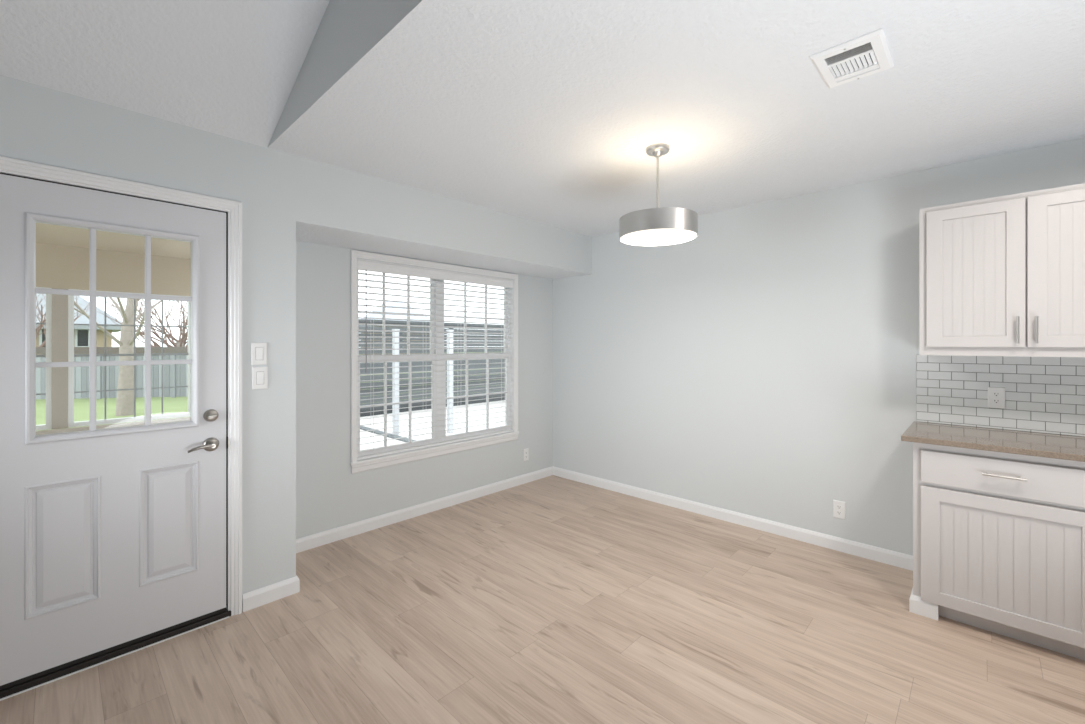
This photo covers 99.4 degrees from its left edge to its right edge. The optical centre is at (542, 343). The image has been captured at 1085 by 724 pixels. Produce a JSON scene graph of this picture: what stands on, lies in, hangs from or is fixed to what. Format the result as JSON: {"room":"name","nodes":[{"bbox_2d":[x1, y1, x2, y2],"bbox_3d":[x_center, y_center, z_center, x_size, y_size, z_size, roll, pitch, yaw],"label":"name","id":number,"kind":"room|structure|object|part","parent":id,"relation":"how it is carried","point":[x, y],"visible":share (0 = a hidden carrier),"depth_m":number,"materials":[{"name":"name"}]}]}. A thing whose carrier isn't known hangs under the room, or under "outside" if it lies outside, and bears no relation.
{"room":"dining room","nodes":[
{"label":"dining room","id":0,"kind":"room"},
{"bbox_2d":[36,223,190,258],"bbox_3d":[-3.819,-0.915,2.321,2.870,0.115,4.480,0,0,44],"label":"ceiling","id":1,"kind":"structure","parent":0,"point":[45,233],"depth_m":3.85,"materials":[{"name":"beige paint"}]},
{"bbox_2d":[0,75,295,593],"bbox_3d":[-2.990,0.167,0.996,0.150,2.440,4.508,0,0,44],"label":"wall","id":2,"kind":"structure","parent":0,"point":[39,124],"depth_m":2.41,"materials":[{"name":"white paint"}]},
{"bbox_2d":[0,174,225,689],"bbox_3d":[-1.916,0.345,2.005,0.103,2.023,0.907,0,0,44],"label":"door","id":3,"kind":"structure","parent":2,"relation":"in","point":[111,539],"depth_m":2.00,"materials":[{"name":"white paint"}]},
{"bbox_2d":[25,212,198,444],"bbox_3d":[-1.892,-0.062,2.063,0.057,0.933,0.569,0,0,44],"label":"window","id":4,"kind":"structure","parent":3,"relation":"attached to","point":[93,224],"depth_m":2.00,"materials":[{"name":"clear glass"}]},
{"bbox_3d":[-1.656,0.504,2.235,0.044,0.033,0.113,0,0,44],"label":"lever handle","id":5,"kind":"part","parent":3,"relation":"part of","materials":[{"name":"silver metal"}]},
{"bbox_2d":[0,616,228,700],"bbox_3d":[-1.913,1.385,1.997,0.008,0.004,0.935,0,0,44],"label":"trim","id":6,"kind":"structure","parent":2,"relation":"attached to","point":[228,616],"depth_m":2.01,"materials":[{"name":"dark bronze"}]},
{"bbox_2d":[0,608,230,698],"bbox_3d":[-1.968,1.373,2.060,0.158,0.028,0.951,0,0,44],"label":"threshold","id":7,"kind":"object","parent":2,"relation":"in","point":[17,688],"depth_m":2.02,"materials":[{"name":"brown metal"}]},
{"bbox_2d":[0,156,241,615],"bbox_3d":[-1.970,0.349,2.062,0.152,2.075,0.951,0,0,44],"label":"door frame","id":8,"kind":"structure","parent":2,"relation":"attached to","point":[4,172],"depth_m":2.34,"materials":[{"name":"white paint"}]},
{"bbox_2d":[251,343,266,364],"bbox_3d":[-1.500,0.051,2.438,0.013,0.117,0.073,0,0,44],"label":"light switch","id":9,"kind":"object","parent":2,"relation":"attached to","point":[258,350],"visible":1,"depth_m":2.43,"materials":[{"name":"white plastic"}]},
{"bbox_2d":[252,367,267,388],"bbox_3d":[-1.498,0.180,2.440,0.013,0.117,0.073,0,0,44],"label":"light switch","id":10,"kind":"object","parent":2,"relation":"attached to","point":[259,374],"visible":1,"depth_m":2.44,"materials":[{"name":"white plastic"}]},
{"bbox_2d":[242,466,912,611],"bbox_3d":[0.183,1.343,2.771,3.036,0.088,2.960,0,0,44],"label":"baseboard","id":11,"kind":"structure","parent":2,"relation":"attached to","point":[878,554],"depth_m":3.43,"materials":[{"name":"white paint"}]},
{"bbox_2d":[267,0,469,152],"bbox_3d":[1.078,-1.812,0.097,6.975,1.517,0.100,0,0,44],"label":"wall","id":12,"kind":"structure","parent":0,"point":[354,42],"depth_m":1.80,"materials":[{"name":"white paint"}]},
{"bbox_2d":[296,241,552,538],"bbox_3d":[-0.869,0.349,3.954,0.120,2.075,2.702,0,0,44],"label":"wall","id":13,"kind":"structure","parent":0,"point":[328,496],"depth_m":3.31,"materials":[{"name":"white paint"}]},
{"bbox_2d":[350,250,517,462],"bbox_3d":[-0.811,0.087,3.915,0.018,1.536,1.651,0,0,44],"label":"trim","id":14,"kind":"structure","parent":13,"relation":"attached to","point":[354,254],"depth_m":3.35,"materials":[{"name":"white paint"}]},
{"bbox_2d":[351,434,517,473],"bbox_3d":[-0.811,0.909,3.915,0.019,0.060,1.641,0,0,44],"label":"trim","id":15,"kind":"structure","parent":13,"relation":"attached to","point":[434,453],"depth_m":3.77,"materials":[{"name":"white paint"}]},
{"bbox_2d":[350,431,518,465],"bbox_3d":[-0.825,0.867,3.928,0.072,0.024,1.661,0,0,44],"label":"window sill","id":16,"kind":"structure","parent":13,"relation":"attached to","point":[374,459],"depth_m":3.77,"materials":[{"name":"white paint"}]},
{"bbox_2d":[358,259,513,456],"bbox_3d":[-0.854,0.121,3.956,0.099,1.492,1.560,0,0,44],"label":"window","id":17,"kind":"structure","parent":13,"relation":"in","point":[507,353],"depth_m":3.92,"materials":[{"name":"white plastic"}]},
{"bbox_3d":[-1.167,-0.230,3.677,0.022,0.750,0.688,0,0,44],"label":"sash","id":18,"kind":"part","parent":17,"relation":"part of","materials":[{"name":"white plastic"}]},
{"bbox_3d":[-1.150,0.468,3.660,0.022,0.758,0.688,0,0,44],"label":"sash","id":19,"kind":"part","parent":17,"relation":"part of","materials":[{"name":"white plastic"}]},
{"bbox_2d":[358,260,513,459],"bbox_3d":[-0.828,0.117,3.931,0.063,1.472,1.544,0,0,44],"label":"window blind","id":20,"kind":"object","parent":17,"relation":"attached to","point":[363,265],"visible":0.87,"depth_m":3.82,"materials":[{"name":"white plastic"}]},
{"bbox_3d":[-1.283,0.133,3.466,0.047,1.405,0.002,0,0,44],"label":"ladder cord","id":21,"kind":"part","parent":20,"relation":"part of","materials":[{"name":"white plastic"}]},
{"bbox_3d":[-0.834,0.844,3.937,0.040,0.018,1.536,0,0,44],"label":"rail","id":22,"kind":"part","parent":20,"relation":"part of","materials":[{"name":"white plastic"}]},
{"bbox_3d":[-0.378,0.133,4.414,0.047,1.405,0.002,0,0,44],"label":"ladder cord","id":23,"kind":"part","parent":20,"relation":"part of","materials":[{"name":"white fabric"}]},
{"bbox_3d":[-0.617,-0.230,4.253,0.022,0.750,0.766,0,0,44],"label":"sash","id":24,"kind":"part","parent":17,"relation":"part of","materials":[{"name":"white plastic"}]},
{"bbox_3d":[-0.599,0.468,4.236,0.022,0.758,0.766,0,0,44],"label":"sash","id":25,"kind":"part","parent":17,"relation":"part of","materials":[{"name":"white plastic"}]},
{"bbox_2d":[523,448,528,460],"bbox_3d":[-0.164,1.106,4.599,0.009,0.117,0.070,0,0,44],"label":"wall outlet","id":26,"kind":"object","parent":13,"relation":"attached to","point":[525,451],"visible":1,"depth_m":4.59,"materials":[{"name":"white plastic"}]},
{"bbox_2d":[296,156,591,278],"bbox_3d":[-0.679,-0.871,3.773,0.645,0.365,2.702,0,0,44],"label":"soffit","id":27,"kind":"object","parent":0,"point":[336,206],"depth_m":3.23,"materials":[{"name":"white paint"}]},
{"bbox_2d":[0,475,1084,723],"bbox_3d":[0.340,1.447,-0.318,7.770,0.120,7.510,0,0,44],"label":"floor","id":28,"kind":"structure","parent":0,"point":[552,599],"depth_m":2.13,"materials":[{"name":"brown wood"}]},
{"bbox_2d":[909,442,1084,660],"bbox_3d":[2.336,0.944,2.334,0.697,0.886,0.614,0,0,44],"label":"base cabinet","id":29,"kind":"object","parent":28,"relation":"on","point":[999,537],"visible":0.95,"depth_m":2.15,"materials":[{"name":"grey paint"}]},
{"bbox_3d":[2.134,1.343,2.546,0.113,0.088,0.558,0,0,44],"label":"moulding","id":30,"kind":"part","parent":29,"relation":"part of","materials":[{"name":"white paint"}]},
{"bbox_2d":[901,421,1084,461],"bbox_3d":[2.643,0.486,2.044,1.603,0.028,0.611,0,0,44],"label":"countertop","id":31,"kind":"structure","parent":29,"relation":"on","point":[1057,446],"depth_m":2.28,"materials":[{"name":"beige stone"}]},
{"bbox_3d":[2.157,0.623,2.142,0.611,0.163,0.020,0,0,44],"label":"drawer","id":32,"kind":"part","parent":29,"relation":"part of","materials":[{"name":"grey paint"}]},
{"bbox_3d":[2.157,1.014,2.142,0.611,0.582,0.020,0,0,44],"label":"door","id":33,"kind":"part","parent":29,"relation":"part of","materials":[{"name":"grey paint"}]},
{"bbox_3d":[2.133,0.613,2.127,0.146,0.011,0.036,0,0,44],"label":"bar pull","id":34,"kind":"part","parent":29,"relation":"part of","materials":[{"name":"silver metal"}]},
{"bbox_3d":[2.159,1.014,2.144,0.471,0.464,0.008,0,0,44],"label":"beadboard panel","id":35,"kind":"part","parent":29,"relation":"part of","materials":[{"name":"grey paint"}]},
{"bbox_2d":[0,0,1084,236],"bbox_3d":[0.519,-1.871,-0.489,6.975,1.637,7.210,0,0,44],"label":"ceiling","id":36,"kind":"structure","parent":0,"point":[548,112],"depth_m":1.97,"materials":[{"name":"white paint"}]},
{"bbox_2d":[619,143,697,245],"bbox_3d":[0.620,-0.812,2.476,0.410,0.482,0.410,0,0,44],"label":"pendant lamp","id":37,"kind":"object","parent":36,"relation":"hanging from","point":[661,226],"visible":1,"depth_m":2.37,"materials":[{"name":"silver metal"}]},
{"bbox_3d":[0.620,-0.811,2.476,0.013,0.396,0.013,0,0,44],"label":"rod","id":38,"kind":"part","parent":37,"relation":"part of","materials":[{"name":"silver metal"}]},
{"bbox_3d":[0.620,-0.623,2.476,0.410,0.104,0.410,0,0,44],"label":"lamp shade","id":39,"kind":"part","parent":37,"relation":"part of","materials":[{"name":"silver metal"}]},
{"bbox_2d":[620,229,696,243],"bbox_3d":[0.620,-0.581,2.476,0.400,0.004,0.400,0,0,44],"label":"diffuser","id":40,"kind":"object","parent":37,"relation":"attached to","point":[627,236],"depth_m":2.48,"materials":[{"name":"white"}]},
{"bbox_2d":[809,28,893,87],"bbox_3d":[1.151,-1.045,1.708,0.216,0.016,0.284,0,0,44],"label":"ceiling vent","id":41,"kind":"object","parent":36,"relation":"in","point":[867,54],"visible":1,"depth_m":1.69,"materials":[{"name":"white paint"}]},
{"bbox_2d":[553,138,1084,555],"bbox_3d":[2.828,0.167,2.395,7.620,2.440,0.150,0,0,44],"label":"wall","id":42,"kind":"structure","parent":0,"point":[762,363],"depth_m":3.39,"materials":[{"name":"white paint"}]},
{"bbox_2d":[833,500,845,519],"bbox_3d":[1.990,1.112,3.085,0.070,0.117,0.009,0,0,44],"label":"wall outlet","id":43,"kind":"object","parent":42,"relation":"attached to","point":[839,507],"visible":1,"depth_m":3.08,"materials":[{"name":"white plastic"}]},
{"bbox_2d":[917,354,1084,436],"bbox_3d":[2.856,0.268,2.257,1.588,0.408,0.010,0,0,44],"label":"tile backsplash","id":44,"kind":"structure","parent":42,"relation":"attached to","point":[1043,394],"depth_m":2.54,"materials":[{"name":"white tile"}]},
{"bbox_2d":[988,387,1004,408],"bbox_3d":[2.525,0.299,2.558,0.070,0.117,0.009,0,0,44],"label":"wall outlet","id":45,"kind":"object","parent":44,"relation":"attached to","point":[996,395],"visible":1,"depth_m":2.56,"materials":[{"name":"white plastic"}]},
{"bbox_2d":[992,392,1000,396],"bbox_3d":[2.523,0.280,2.556,0.033,0.025,0.002,0,0,44],"label":"receptacle","id":46,"kind":"object","parent":45,"relation":"attached to","point":[994,394],"depth_m":2.56,"materials":[{"name":"grey plastic"}]},
{"bbox_2d":[992,399,1000,403],"bbox_3d":[2.523,0.319,2.556,0.033,0.025,0.002,0,0,44],"label":"receptacle","id":47,"kind":"object","parent":45,"relation":"attached to","point":[994,401],"depth_m":2.56,"materials":[{"name":"grey plastic"}]},
{"bbox_2d":[919,183,1084,356],"bbox_3d":[2.475,-0.343,2.363,0.816,0.809,0.381,0,0,44],"label":"upper cabinet","id":48,"kind":"object","parent":42,"relation":"attached to","point":[1002,275],"visible":1,"depth_m":2.31,"materials":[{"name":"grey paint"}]},
{"bbox_3d":[2.239,-0.351,2.392,0.249,0.631,0.008,0,0,44],"label":"beadboard panel","id":49,"kind":"part","parent":48,"relation":"part of","materials":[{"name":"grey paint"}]},
{"bbox_3d":[2.237,-0.351,2.389,0.373,0.735,0.020,0,0,44],"label":"door","id":50,"kind":"part","parent":48,"relation":"part of","materials":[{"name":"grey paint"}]},
{"bbox_3d":[2.334,-0.069,2.259,0.011,0.132,0.035,0,0,44],"label":"bar pull","id":51,"kind":"part","parent":48,"relation":"part of","materials":[{"name":"silver metal"}]},
{"bbox_3d":[2.379,-0.069,2.215,0.011,0.132,0.035,0,0,44],"label":"bar pull","id":52,"kind":"part","parent":48,"relation":"part of","materials":[{"name":"silver metal"}]},
{"bbox_3d":[2.512,-0.351,2.127,0.373,0.735,0.020,0,0,44],"label":"door","id":53,"kind":"part","parent":48,"relation":"part of","materials":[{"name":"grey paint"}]},
{"bbox_3d":[2.514,-0.351,2.129,0.249,0.631,0.008,0,0,44],"label":"beadboard panel","id":54,"kind":"part","parent":48,"relation":"part of","materials":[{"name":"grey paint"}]},
{"bbox_3d":[-4.911,1.095,3.364,0.150,0.645,4.480,0,0,44],"label":"wall","id":55,"kind":"structure","parent":0,"visible":0},
{"bbox_2d":[36,287,51,430],"bbox_3d":[-4.588,0.126,3.667,0.060,1.222,0.924,0,0,44],"label":"window","id":56,"kind":"structure","parent":55,"relation":"in","point":[48,425],"depth_m":3.97,"materials":[{"name":"white plastic"}]},
{"bbox_2d":[36,323,45,394],"bbox_3d":[-4.588,0.123,3.667,0.030,1.147,0.854,0,0,44],"label":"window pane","id":57,"kind":"object","parent":56,"relation":"attached to","point":[36,323],"depth_m":3.95,"materials":[{"name":"clear glass"}]},
{"bbox_2d":[52,288,67,428],"bbox_3d":[-4.234,0.126,4.037,0.100,1.222,0.100,0,0,44],"label":"porch post","id":58,"kind":"object","parent":55,"relation":"on","point":[59,302],"visible":0.82,"depth_m":4.00,"materials":[{"name":"beige wood"}]},
{"bbox_2d":[36,417,190,434],"bbox_3d":[-4.835,0.754,3.292,0.060,0.035,4.480,0,0,44],"label":"sill","id":59,"kind":"structure","parent":55,"relation":"on","point":[52,431],"depth_m":4.20,"materials":[{"name":"beige"}]},
{"bbox_2d":[68,289,190,427],"bbox_3d":[-3.893,0.126,4.393,0.060,1.222,0.886,0,0,44],"label":"window","id":60,"kind":"structure","parent":55,"relation":"in","point":[71,355],"depth_m":4.30,"materials":[{"name":"white plastic"}]},
{"bbox_3d":[-3.466,0.126,4.840,0.100,1.222,0.350,0,0,44],"label":"porch post","id":61,"kind":"object","parent":55,"relation":"on","visible":0},
{"bbox_2d":[36,243,190,295],"bbox_3d":[-4.911,-0.729,3.364,0.150,0.488,4.480,0,0,44],"label":"beam","id":62,"kind":"structure","parent":61,"relation":"on","point":[57,266],"depth_m":4.23,"materials":[{"name":"beige"}]},
{"label":"outside","id":63,"kind":"structure","parent":0,"visible":0},
{"bbox_2d":[36,352,504,430],"bbox_3d":[-37.714,1.712,49.864,116.570,0.250,140.000,0,0,44],"label":"lawn","id":64,"kind":"structure","parent":63,"point":[177,404],"depth_m":11.50,"materials":[{"name":"green plant"}]},
{"bbox_2d":[36,294,102,346],"bbox_3d":[-16.955,-0.758,14.935,4.452,4.739,4.507,0,0,44],"label":"bare tree","id":65,"kind":"object","parent":64,"relation":"on","point":[39,326],"visible":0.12,"depth_m":15.20,"materials":[{"name":"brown plant"}]},
{"bbox_2d":[36,293,121,354],"bbox_3d":[-20.727,-0.263,19.562,5.900,3.700,4.150,0,0,44],"label":"house","id":66,"kind":"structure","parent":64,"relation":"on","point":[81,332],"depth_m":18.61,"materials":[{"name":"beige"}]},
{"bbox_3d":[-18.995,-0.188,17.733,0.028,0.750,0.400,0,0,44],"label":"pane","id":67,"kind":"part","parent":66,"relation":"part of","materials":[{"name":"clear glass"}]},
{"bbox_3d":[-18.373,-0.238,18.384,0.028,0.650,0.300,0,0,44],"label":"pane","id":68,"kind":"part","parent":66,"relation":"part of","materials":[{"name":"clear glass"}]},
{"bbox_2d":[36,347,187,398],"bbox_3d":[-13.987,0.837,13.110,12.917,1.500,0.131,0,0,-11],"label":"fence","id":69,"kind":"object","parent":64,"relation":"on","point":[173,374],"visible":0.2,"depth_m":13.40,"materials":[{"name":"grey wood"}]},
{"bbox_3d":[-12.814,0.937,13.296,0.090,1.300,0.060,0,0,-11],"label":"post","id":70,"kind":"part","parent":69,"relation":"part of","materials":[{"name":"white wood"}]},
{"bbox_3d":[-14.004,0.187,13.111,12.793,0.200,0.120,0,0,-11],"label":"rail","id":71,"kind":"part","parent":69,"relation":"part of","materials":[{"name":"grey"}]},
{"bbox_3d":[-10.947,0.937,13.648,0.090,1.300,0.060,0,0,-11],"label":"post","id":72,"kind":"part","parent":69,"relation":"part of","materials":[{"name":"white wood"}]},
{"bbox_2d":[74,297,160,415],"bbox_3d":[-8.805,-1.473,10.331,4.363,6.168,5.246,0,0,-7],"label":"bare tree","id":73,"kind":"object","parent":64,"relation":"on","point":[125,398],"visible":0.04,"depth_m":10.20,"materials":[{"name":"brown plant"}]},
{"bbox_2d":[79,297,187,346],"bbox_3d":[-12.370,-1.069,15.621,4.902,5.361,5.004,0,0,0],"label":"bare tree","id":74,"kind":"object","parent":64,"relation":"on","point":[181,342],"visible":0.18,"depth_m":15.54,"materials":[{"name":"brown plant"}]},
{"bbox_2d":[364,302,429,353],"bbox_3d":[-11.734,-0.888,36.936,5.000,4.950,5.000,0,0,44],"label":"tree","id":75,"kind":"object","parent":64,"relation":"on","point":[395,304],"visible":0.08,"depth_m":36.00,"materials":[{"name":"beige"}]},
{"bbox_2d":[359,319,504,416],"bbox_3d":[4.241,0.538,17.800,0.140,2.098,28.400,0,0,44],"label":"fence","id":76,"kind":"object","parent":64,"relation":"on","point":[480,376],"visible":0.02,"depth_m":10.44,"materials":[{"name":"grey wood"}]},
{"bbox_3d":[4.248,-0.476,17.793,0.120,0.043,28.400,0,0,44],"label":"cap rail","id":77,"kind":"part","parent":76,"relation":"part of","materials":[{"name":"white wood"}]},
{"bbox_3d":[4.250,1.478,17.791,0.065,0.218,28.400,0,0,44],"label":"board","id":78,"kind":"part","parent":76,"relation":"part of","materials":[{"name":"grey wood"}]},
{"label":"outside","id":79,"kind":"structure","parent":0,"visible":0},
{"bbox_2d":[360,400,504,449],"bbox_3d":[6.300,1.532,15.695,5.725,0.090,28.600,0,0,44],"label":"patio","id":80,"kind":"structure","parent":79,"point":[493,405],"depth_m":8.71,"materials":[{"name":"concrete"}]},
{"bbox_2d":[360,426,415,441],"bbox_3d":[-2.750,1.474,7.689,3.400,0.025,0.120,0,0,44],"label":"edging strip","id":81,"kind":"object","parent":80,"relation":"on","point":[364,428],"visible":0.29,"depth_m":7.48,"materials":[{"name":"grey"}]},
{"bbox_2d":[392,329,399,435],"bbox_3d":[-2.354,0.612,7.380,0.092,1.700,0.092,0,0,44],"label":"patio post","id":82,"kind":"object","parent":81,"relation":"on","point":[395,376],"visible":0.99,"depth_m":7.35,"materials":[{"name":"grey paint"}]},
{"bbox_2d":[446,330,453,432],"bbox_3d":[-1.548,0.625,7.702,0.092,1.725,0.092,0,0,44],"label":"patio post","id":83,"kind":"object","parent":80,"relation":"on","point":[449,340],"visible":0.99,"depth_m":7.67,"materials":[{"name":"grey paint"}]}
]}

